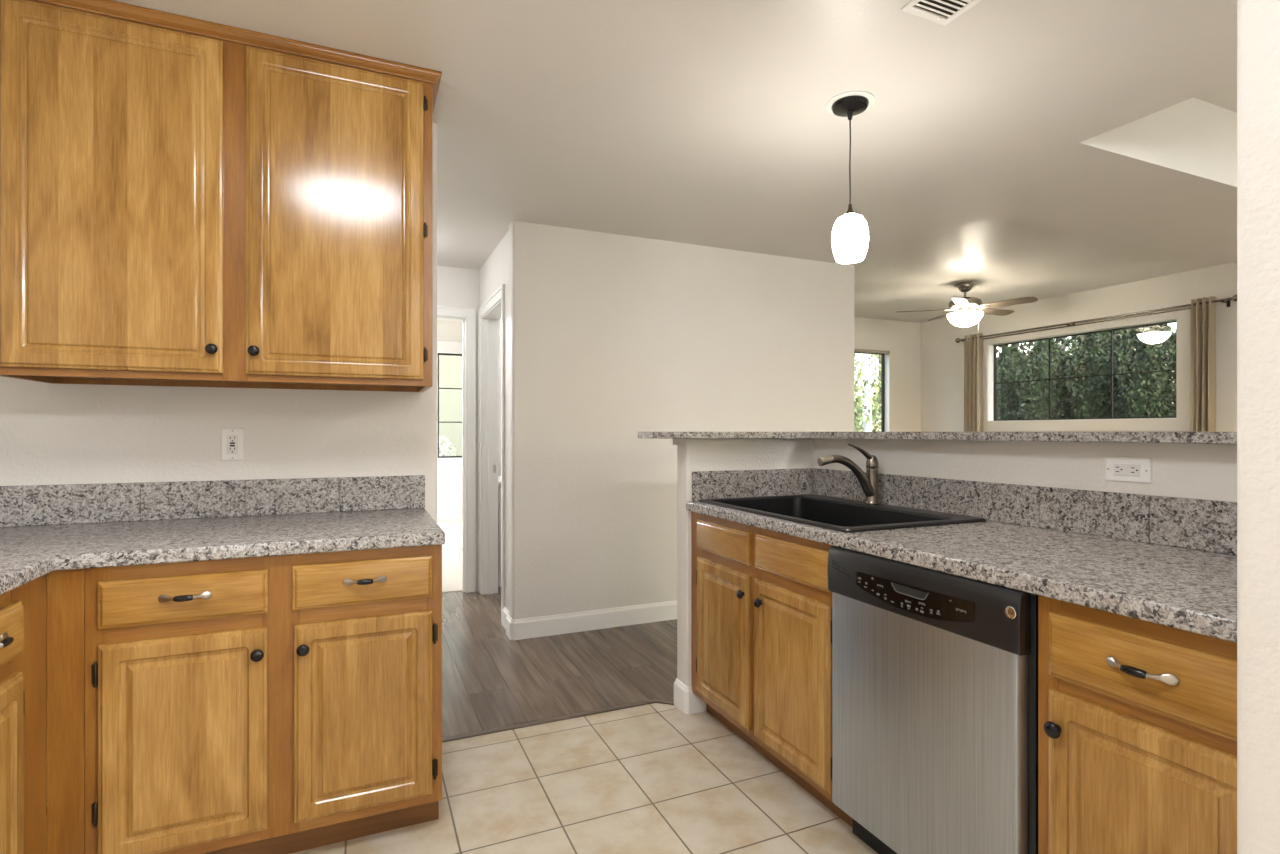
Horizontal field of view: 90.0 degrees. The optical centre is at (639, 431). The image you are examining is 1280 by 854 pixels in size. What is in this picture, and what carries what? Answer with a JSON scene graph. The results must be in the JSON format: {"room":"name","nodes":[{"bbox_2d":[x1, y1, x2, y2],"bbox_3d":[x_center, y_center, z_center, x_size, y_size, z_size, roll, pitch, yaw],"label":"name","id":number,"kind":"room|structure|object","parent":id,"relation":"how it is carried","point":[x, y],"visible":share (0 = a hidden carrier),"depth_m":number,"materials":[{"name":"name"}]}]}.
{"room":"kitchen","nodes":[
{"label":"kitchen","id":0,"kind":"room"},
{"bbox_2d":[0,123,436,522],"bbox_3d":[-1.632,-0.009,2.267,1.741,2.447,0.120,0,0,-24],"label":"wall","id":1,"kind":"structure","parent":0,"point":[51,434],"depth_m":2.26,"materials":[{"name":"paint"}]},
{"bbox_2d":[0,475,424,526],"bbox_3d":[-1.567,0.237,2.222,1.561,0.128,0.014,0,0,-24],"label":"backsplash","id":2,"kind":"structure","parent":1,"relation":"attached to","point":[27,505],"depth_m":2.23,"materials":[{"name":"stone"}]},
{"bbox_2d":[0,0,441,391],"bbox_3d":[-1.295,-0.693,2.124,1.184,1.075,0.409,0,0,-24],"label":"upper cabinet","id":3,"kind":"object","parent":1,"relation":"attached to","point":[178,208],"visible":1,"depth_m":1.93,"materials":[{"name":"brown wood"}]},
{"bbox_2d":[221,428,243,460],"bbox_3d":[-1.449,0.045,2.276,0.070,0.116,0.008,0,0,-24],"label":"wall outlet","id":4,"kind":"object","parent":1,"relation":"attached to","point":[232,439],"visible":1,"depth_m":2.27,"materials":[{"name":"white plastic"}]},
{"bbox_2d":[227,435,237,453],"bbox_3d":[-1.448,0.045,2.274,0.034,0.068,0.002,0,0,-24],"label":"receptacle","id":5,"kind":"object","parent":4,"relation":"attached to","point":[232,440],"depth_m":2.27,"materials":[{"name":"white plastic"}]},
{"bbox_2d":[437,341,461,514],"bbox_3d":[-2.792,-0.009,8.738,4.770,2.447,0.150,0,0,-24],"label":"wall","id":6,"kind":"structure","parent":0,"point":[449,470],"depth_m":8.73,"materials":[{"name":"white paint"}]},
{"bbox_2d":[437,513,461,520],"bbox_3d":[-2.759,1.170,8.662,4.530,0.090,0.014,0,0,-24],"label":"baseboard","id":7,"kind":"structure","parent":6,"relation":"attached to","point":[441,517],"depth_m":8.72,"materials":[{"name":"white paint"}]},
{"bbox_2d":[438,353,461,457],"bbox_3d":[-2.151,-0.356,9.001,1.345,1.428,0.040,0,0,-24],"label":"window","id":8,"kind":"structure","parent":6,"relation":"in","point":[438,353],"depth_m":8.74,"materials":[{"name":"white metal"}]},
{"bbox_2d":[437,520,461,592],"bbox_3d":[-1.996,1.243,6.888,4.750,0.064,4.178,0,0,-24],"label":"floor","id":9,"kind":"structure","parent":0,"point":[451,552],"depth_m":6.21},
{"bbox_2d":[437,265,479,591],"bbox_3d":[-2.288,-0.009,4.468,2.280,2.447,0.120,0,0,-24],"label":"wall","id":10,"kind":"structure","parent":0,"point":[456,287],"depth_m":4.83,"materials":[{"name":"paint"}]},
{"bbox_2d":[437,306,475,592],"bbox_3d":[-1.669,0.141,4.729,0.882,2.147,0.136,0,0,-24],"label":"door frame","id":11,"kind":"structure","parent":10,"relation":"in","point":[467,316],"depth_m":4.83,"materials":[{"name":"white paint"}]},
{"bbox_2d":[480,231,508,610],"bbox_3d":[-1.097,-0.009,4.738,0.119,2.447,1.878,0,0,-24],"label":"wall","id":12,"kind":"structure","parent":0,"point":[494,272],"depth_m":4.00,"materials":[{"name":"paint"}]},
{"bbox_2d":[478,284,504,624],"bbox_3d":[-0.981,0.144,4.452,0.135,2.142,0.898,0,0,-24],"label":"door frame","id":13,"kind":"structure","parent":12,"relation":"in","point":[492,310],"depth_m":4.78,"materials":[{"name":"white paint"}]},
{"bbox_2d":[498,318,500,475],"bbox_3d":[-0.442,-0.009,6.114,2.420,2.447,0.119,0,0,-24],"label":"wall","id":14,"kind":"structure","parent":0,"point":[499,320],"depth_m":5.70,"materials":[{"name":"paint"}]},
{"bbox_2d":[290,549,877,853],"bbox_3d":[1.827,1.245,3.252,8.850,0.060,9.100,0,0,-24],"label":"floor","id":15,"kind":"structure","parent":0,"point":[654,778],"depth_m":2.32,"materials":[{"name":"beige tile"}]},
{"bbox_2d":[0,574,46,853],"bbox_3d":[-1.591,0.777,1.198,0.652,0.876,0.568,0,0,-24],"label":"base cabinet","id":16,"kind":"object","parent":15,"relation":"on","point":[23,609],"visible":0.96,"depth_m":1.46,"materials":[{"name":"brown wood"}]},
{"bbox_2d":[0,508,444,594],"bbox_3d":[-1.325,0.320,1.663,1.562,0.038,1.229,0,0,-24],"label":"countertop","id":17,"kind":"structure","parent":16,"relation":"on","point":[27,553],"depth_m":1.82,"materials":[{"name":"stone"}]},
{"bbox_2d":[47,569,84,853],"bbox_3d":[-1.466,0.777,1.613,0.132,0.876,0.092,0,0,-24],"label":"cabinet filler","id":18,"kind":"object","parent":15,"relation":"on","point":[65,588],"visible":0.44,"depth_m":1.58,"materials":[{"name":"brown wood"}]},
{"bbox_2d":[85,545,441,853],"bbox_3d":[-1.109,0.777,2.035,0.858,0.876,0.682,0,0,-24],"label":"base cabinet","id":19,"kind":"object","parent":15,"relation":"on","point":[283,704],"visible":0.95,"depth_m":1.74,"materials":[{"name":"brown wood"}]},
{"bbox_2d":[498,476,500,586],"bbox_3d":[-0.777,0.800,5.408,0.950,0.830,0.585,0,0,-24],"label":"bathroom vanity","id":20,"kind":"object","parent":15,"relation":"on","point":[499,477],"visible":0.07,"depth_m":5.00,"materials":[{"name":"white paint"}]},
{"bbox_2d":[442,699,673,742],"bbox_3d":[-0.316,1.212,2.684,1.008,0.007,0.087,0,0,-24],"label":"trim","id":21,"kind":"structure","parent":15,"relation":"on","point":[624,706],"depth_m":2.69,"materials":[{"name":"brown"}]},
{"bbox_2d":[691,511,852,827],"bbox_3d":[0.679,0.777,2.464,0.685,0.876,0.921,0,0,-24],"label":"base cabinet","id":22,"kind":"object","parent":15,"relation":"on","point":[761,599],"visible":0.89,"depth_m":2.22,"materials":[{"name":"brown wood"}]},
{"bbox_2d":[827,546,1037,853],"bbox_3d":[0.953,0.778,1.741,0.602,0.874,0.615,0,0,-24],"label":"dishwasher","id":23,"kind":"object","parent":15,"relation":"on","point":[935,673],"visible":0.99,"depth_m":1.57,"materials":[{"name":"silver metal"}]},
{"bbox_2d":[1028,593,1037,853],"bbox_3d":[0.972,0.731,1.748,0.560,0.768,0.612,0,0,-24],"label":"tub","id":24,"kind":"object","parent":23,"relation":"in","point":[1032,598],"depth_m":1.36,"materials":[{"name":"black"}]},
{"bbox_2d":[1038,595,1236,853],"bbox_3d":[1.195,0.777,1.272,0.692,0.876,0.428,0,0,-24],"label":"base cabinet","id":25,"kind":"object","parent":15,"relation":"on","point":[1137,718],"visible":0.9,"depth_m":1.17,"materials":[{"name":"brown wood"}]},
{"bbox_2d":[686,501,1236,642],"bbox_3d":[0.904,0.320,1.988,0.682,0.038,1.977,0,0,-24],"label":"countertop","id":26,"kind":"structure","parent":25,"relation":"on","point":[1191,590],"depth_m":1.48,"materials":[{"name":"stone"}]},
{"bbox_2d":[699,494,985,532],"bbox_3d":[0.707,0.405,2.444,0.606,0.228,0.921,0,0,-24],"label":"sink","id":27,"kind":"object","parent":26,"relation":"in","point":[832,513],"visible":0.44,"depth_m":2.55,"materials":[{"name":"black"}]},
{"bbox_2d":[817,443,879,504],"bbox_3d":[0.825,0.169,2.523,0.295,0.244,0.060,0,0,-24],"label":"faucet","id":28,"kind":"object","parent":26,"relation":"on","point":[868,481],"visible":1,"depth_m":2.54,"materials":[{"name":"silver metal"}]},
{"bbox_2d":[32,0,1236,341],"bbox_3d":[1.371,-1.474,4.297,8.850,0.483,11.620,0,0,-24],"label":"ceiling","id":29,"kind":"structure","parent":0,"point":[708,123],"depth_m":2.47,"materials":[{"name":"paint"}]},
{"bbox_2d":[826,91,874,263],"bbox_3d":[0.787,-0.937,2.399,0.176,0.590,0.176,0,0,-24],"label":"pendant light","id":30,"kind":"object","parent":29,"relation":"hanging from","point":[850,234],"visible":1,"depth_m":2.36,"materials":[{"name":"white glass"}]},
{"bbox_2d":[846,204,855,213],"bbox_3d":[0.787,-0.832,2.399,0.044,0.041,0.044,0,0,-24],"label":"socket","id":31,"kind":"object","parent":30,"relation":"attached to","point":[850,211],"depth_m":2.39,"materials":[{"name":"grey metal"}]},
{"bbox_2d":[901,0,980,25],"bbox_3d":[0.882,-1.227,1.803,0.178,0.009,0.210,0,0,-24],"label":"ceiling vent","id":32,"kind":"object","parent":29,"relation":"in","point":[940,8],"visible":1,"depth_m":1.86,"materials":[{"name":"white plastic"}]},
{"bbox_2d":[509,221,853,618],"bbox_3d":[0.406,-0.009,4.303,2.559,2.447,0.120,0,0,-24],"label":"wall","id":33,"kind":"structure","parent":0,"point":[613,338],"depth_m":4.03,"materials":[{"name":"paint"}]},
{"bbox_2d":[503,600,676,639],"bbox_3d":[0.361,1.157,4.373,2.562,0.117,0.312,0,0,-24],"label":"baseboard","id":34,"kind":"structure","parent":33,"relation":"attached to","point":[533,627],"depth_m":3.91,"materials":[{"name":"white paint"}]},
{"bbox_2d":[854,317,920,431],"bbox_3d":[2.153,-0.160,8.319,4.200,2.750,0.140,0,0,-24],"label":"wall","id":35,"kind":"structure","parent":0,"point":[902,339],"depth_m":8.88,"materials":[{"name":"paint"}]},
{"bbox_2d":[854,352,884,431],"bbox_3d":[2.955,-0.362,8.713,0.945,1.455,0.040,0,0,-24],"label":"window","id":36,"kind":"structure","parent":35,"relation":"in","point":[882,355],"depth_m":8.88,"materials":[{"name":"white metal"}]},
{"bbox_2d":[854,349,889,353],"bbox_3d":[2.994,-1.082,8.580,0.890,0.052,0.053,0,0,-24],"label":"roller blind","id":37,"kind":"object","parent":36,"relation":"attached to","point":[855,350],"visible":0.55,"depth_m":8.62,"materials":[{"name":"beige"}]},
{"bbox_2d":[885,354,889,431],"bbox_3d":[2.981,-0.362,8.652,0.945,1.455,0.088,0,0,-24],"label":"trim","id":38,"kind":"structure","parent":35,"relation":"attached to","point":[887,356],"depth_m":8.83,"materials":[{"name":"white paint"}]},
{"bbox_2d":[677,438,1236,685],"bbox_3d":[0.943,0.623,2.060,0.795,1.184,2.078,0,0,-24],"label":"wall","id":39,"kind":"structure","parent":0,"point":[1206,477],"depth_m":2.31,"materials":[{"name":"paint"}]},
{"bbox_2d":[674,678,705,713],"bbox_3d":[0.217,1.157,2.820,0.102,0.117,0.126,0,0,-24],"label":"baseboard","id":40,"kind":"structure","parent":39,"relation":"attached to","point":[686,701],"depth_m":2.77,"materials":[{"name":"white paint"}]},
{"bbox_2d":[692,468,811,500],"bbox_3d":[0.518,0.237,2.892,0.637,0.128,0.012,0,0,-24],"label":"backsplash","id":41,"kind":"structure","parent":39,"relation":"attached to","point":[764,482],"depth_m":2.88,"materials":[{"name":"stone"}]},
{"bbox_2d":[638,432,1236,443],"bbox_3d":[0.981,0.015,2.137,1.252,0.029,2.187,0,0,-24],"label":"bar","id":42,"kind":"object","parent":39,"relation":"on","point":[1131,437],"visible":1,"depth_m":2.06,"materials":[{"name":"stone"}]},
{"bbox_2d":[673,438,1236,455],"bbox_3d":[0.879,0.045,2.039,0.688,0.028,2.091,0,0,-24],"label":"trim","id":43,"kind":"structure","parent":39,"relation":"attached to","point":[1117,447],"depth_m":2.11,"materials":[{"name":"paint"}]},
{"bbox_2d":[813,468,1236,554],"bbox_3d":[1.213,0.237,2.116,0.014,0.128,1.962,0,0,-24],"label":"backsplash","id":44,"kind":"structure","parent":39,"relation":"attached to","point":[1198,524],"depth_m":1.93,"materials":[{"name":"stone"}]},
{"bbox_2d":[1105,456,1151,483],"bbox_3d":[1.360,0.106,1.787,0.008,0.070,0.118,0,0,-24],"label":"wall outlet","id":45,"kind":"object","parent":39,"relation":"attached to","point":[1118,469],"visible":1,"depth_m":1.78,"materials":[{"name":"white plastic"}]},
{"bbox_2d":[1113,463,1139,476],"bbox_3d":[1.358,0.106,1.786,0.002,0.034,0.068,0,0,-24],"label":"receptacle","id":46,"kind":"object","parent":45,"relation":"attached to","point":[1119,469],"depth_m":1.78,"materials":[{"name":"white plastic"}]},
{"bbox_2d":[852,216,1231,322],"bbox_3d":[3.040,-1.625,6.436,4.080,0.180,4.274,0,0,-24],"label":"ceiling","id":47,"kind":"structure","parent":0,"point":[1004,259],"depth_m":5.99,"materials":[{"name":"paint"}]},
{"bbox_2d":[896,281,1037,341],"bbox_3d":[3.405,-1.235,6.627,1.239,0.600,1.277,0,0,-24],"label":"ceiling fan","id":48,"kind":"object","parent":47,"relation":"hanging from","point":[965,316],"visible":1,"depth_m":6.52,"materials":[{"name":"silver metal"}]},
{"bbox_2d":[921,262,1236,431],"bbox_3d":[5.828,-0.195,4.939,0.162,2.820,8.993,0,0,-24],"label":"wall","id":49,"kind":"structure","parent":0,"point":[942,358],"depth_m":6.84,"materials":[{"name":"paint"}]},
{"bbox_2d":[988,319,1175,420],"bbox_3d":[4.858,-0.613,7.160,0.135,0.965,2.040,0,0,-24],"label":"window","id":50,"kind":"structure","parent":49,"relation":"attached to","point":[1111,330],"depth_m":7.46,"materials":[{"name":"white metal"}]},
{"bbox_2d":[955,294,1236,342],"bbox_3d":[4.763,-1.179,7.040,0.134,0.089,2.975,0,0,-24],"label":"curtain rod","id":51,"kind":"object","parent":49,"relation":"attached to","point":[1234,298],"visible":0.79,"depth_m":6.71,"materials":[{"name":"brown metal"}]},
{"bbox_2d":[964,333,982,431],"bbox_3d":[4.243,-0.026,8.150,0.093,2.422,0.267,0,0,-24],"label":"window curtain","id":52,"kind":"object","parent":51,"relation":"hanging from","point":[973,349],"visible":0.44,"depth_m":8.11,"materials":[{"name":"beige fabric"}]},
{"bbox_2d":[1191,296,1215,431],"bbox_3d":[5.215,-0.026,5.923,0.098,2.422,0.160,0,0,-18],"label":"window curtain","id":53,"kind":"object","parent":51,"relation":"hanging from","point":[1203,317],"visible":0.52,"depth_m":5.91,"materials":[{"name":"beige fabric"}]},
{"bbox_2d":[1195,80,1236,112],"bbox_3d":[4.813,-1.660,1.736,4.590,0.110,4.172,0,0,-24],"label":"ceiling","id":54,"kind":"structure","parent":0,"point":[1224,96],"depth_m":3.06,"materials":[{"name":"paint"}]},
{"bbox_2d":[1237,0,1279,853],"bbox_3d":[1.286,-0.009,1.010,1.005,2.447,0.120,0,0,-24],"label":"wall","id":55,"kind":"structure","parent":0,"point":[1258,21],"depth_m":0.84,"materials":[{"name":"paint"}]},
{"label":"outside","id":56,"kind":"structure","parent":0,"visible":0},
{"bbox_3d":[7.750,1.565,19.747,90.000,0.500,90.000,0,0,-24],"label":"ground","id":57,"kind":"structure","parent":56,"visible":0},
{"bbox_2d":[439,435,455,455],"bbox_3d":[-3.799,0.673,11.430,1.124,1.374,1.184,0,0,-24],"label":"flowering shrub","id":58,"kind":"object","parent":57,"relation":"on","point":[445,447],"visible":0.05,"depth_m":11.45,"materials":[{"name":"grey plant"}]},
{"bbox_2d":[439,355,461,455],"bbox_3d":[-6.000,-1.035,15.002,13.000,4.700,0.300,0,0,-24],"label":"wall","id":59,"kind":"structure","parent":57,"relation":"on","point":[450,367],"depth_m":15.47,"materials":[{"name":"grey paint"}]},
{"bbox_2d":[854,423,879,431],"bbox_3d":[6.608,0.540,17.612,7.800,1.550,0.200,0,0,-24],"label":"wall","id":60,"kind":"structure","parent":57,"relation":"on","point":[877,429],"depth_m":17.39,"materials":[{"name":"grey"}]},
{"bbox_2d":[854,354,880,431],"bbox_3d":[4.105,-1.303,11.568,2.537,5.279,2.796,0,0,-24],"label":"birch tree","id":61,"kind":"object","parent":57,"relation":"on","point":[867,413],"visible":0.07,"depth_m":11.56,"materials":[{"name":"green plant"}]},
{"bbox_2d":[854,353,880,415],"bbox_3d":[7.562,-1.836,20.443,5.651,6.346,5.982,0,0,-41],"label":"tree","id":62,"kind":"object","parent":57,"relation":"on","point":[877,387],"visible":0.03,"depth_m":18.79,"materials":[{"name":"green plant"}]},
{"bbox_2d":[854,402,880,431],"bbox_3d":[5.807,0.286,15.857,1.990,2.100,2.073,0,0,-24],"label":"shrub","id":63,"kind":"object","parent":57,"relation":"on","point":[874,404],"visible":0.06,"depth_m":15.57,"materials":[{"name":"green plant"}]},
{"bbox_2d":[997,345,1034,419],"bbox_3d":[6.131,-0.035,10.585,0.898,2.773,0.895,0,0,-24],"label":"evergreen shrub","id":64,"kind":"object","parent":57,"relation":"on","point":[1007,361],"visible":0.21,"depth_m":10.39,"materials":[{"name":"green plant"}]},
{"bbox_2d":[1015,339,1079,419],"bbox_3d":[6.275,-0.044,9.880,0.898,2.792,0.908,0,0,-24],"label":"evergreen shrub","id":65,"kind":"object","parent":57,"relation":"on","point":[1038,406],"visible":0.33,"depth_m":9.71,"materials":[{"name":"green plant"}]},
{"bbox_2d":[997,328,1143,390],"bbox_3d":[9.345,-1.212,14.896,4.080,5.099,4.409,0,0,-24],"label":"tree","id":66,"kind":"object","parent":57,"relation":"on","point":[1029,344],"visible":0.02,"depth_m":13.75,"materials":[{"name":"green plant"}]},
{"bbox_2d":[1026,328,1139,411],"bbox_3d":[7.607,-0.503,11.003,1.870,3.679,2.006,0,0,-24],"label":"tree","id":67,"kind":"object","parent":57,"relation":"on","point":[1065,342],"visible":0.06,"depth_m":10.56,"materials":[{"name":"green plant"}]},
{"bbox_2d":[1063,331,1132,418],"bbox_3d":[6.644,-0.084,9.285,0.930,2.873,0.910,0,0,-24],"label":"evergreen shrub","id":68,"kind":"object","parent":57,"relation":"on","point":[1093,400],"visible":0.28,"depth_m":9.13,"materials":[{"name":"green plant"}]},
{"bbox_2d":[1110,324,1175,417],"bbox_3d":[6.805,-0.114,8.522,0.901,2.923,0.895,0,0,30],"label":"evergreen shrub","id":69,"kind":"object","parent":57,"relation":"on","point":[1153,394],"visible":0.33,"depth_m":8.36,"materials":[{"name":"green plant"}]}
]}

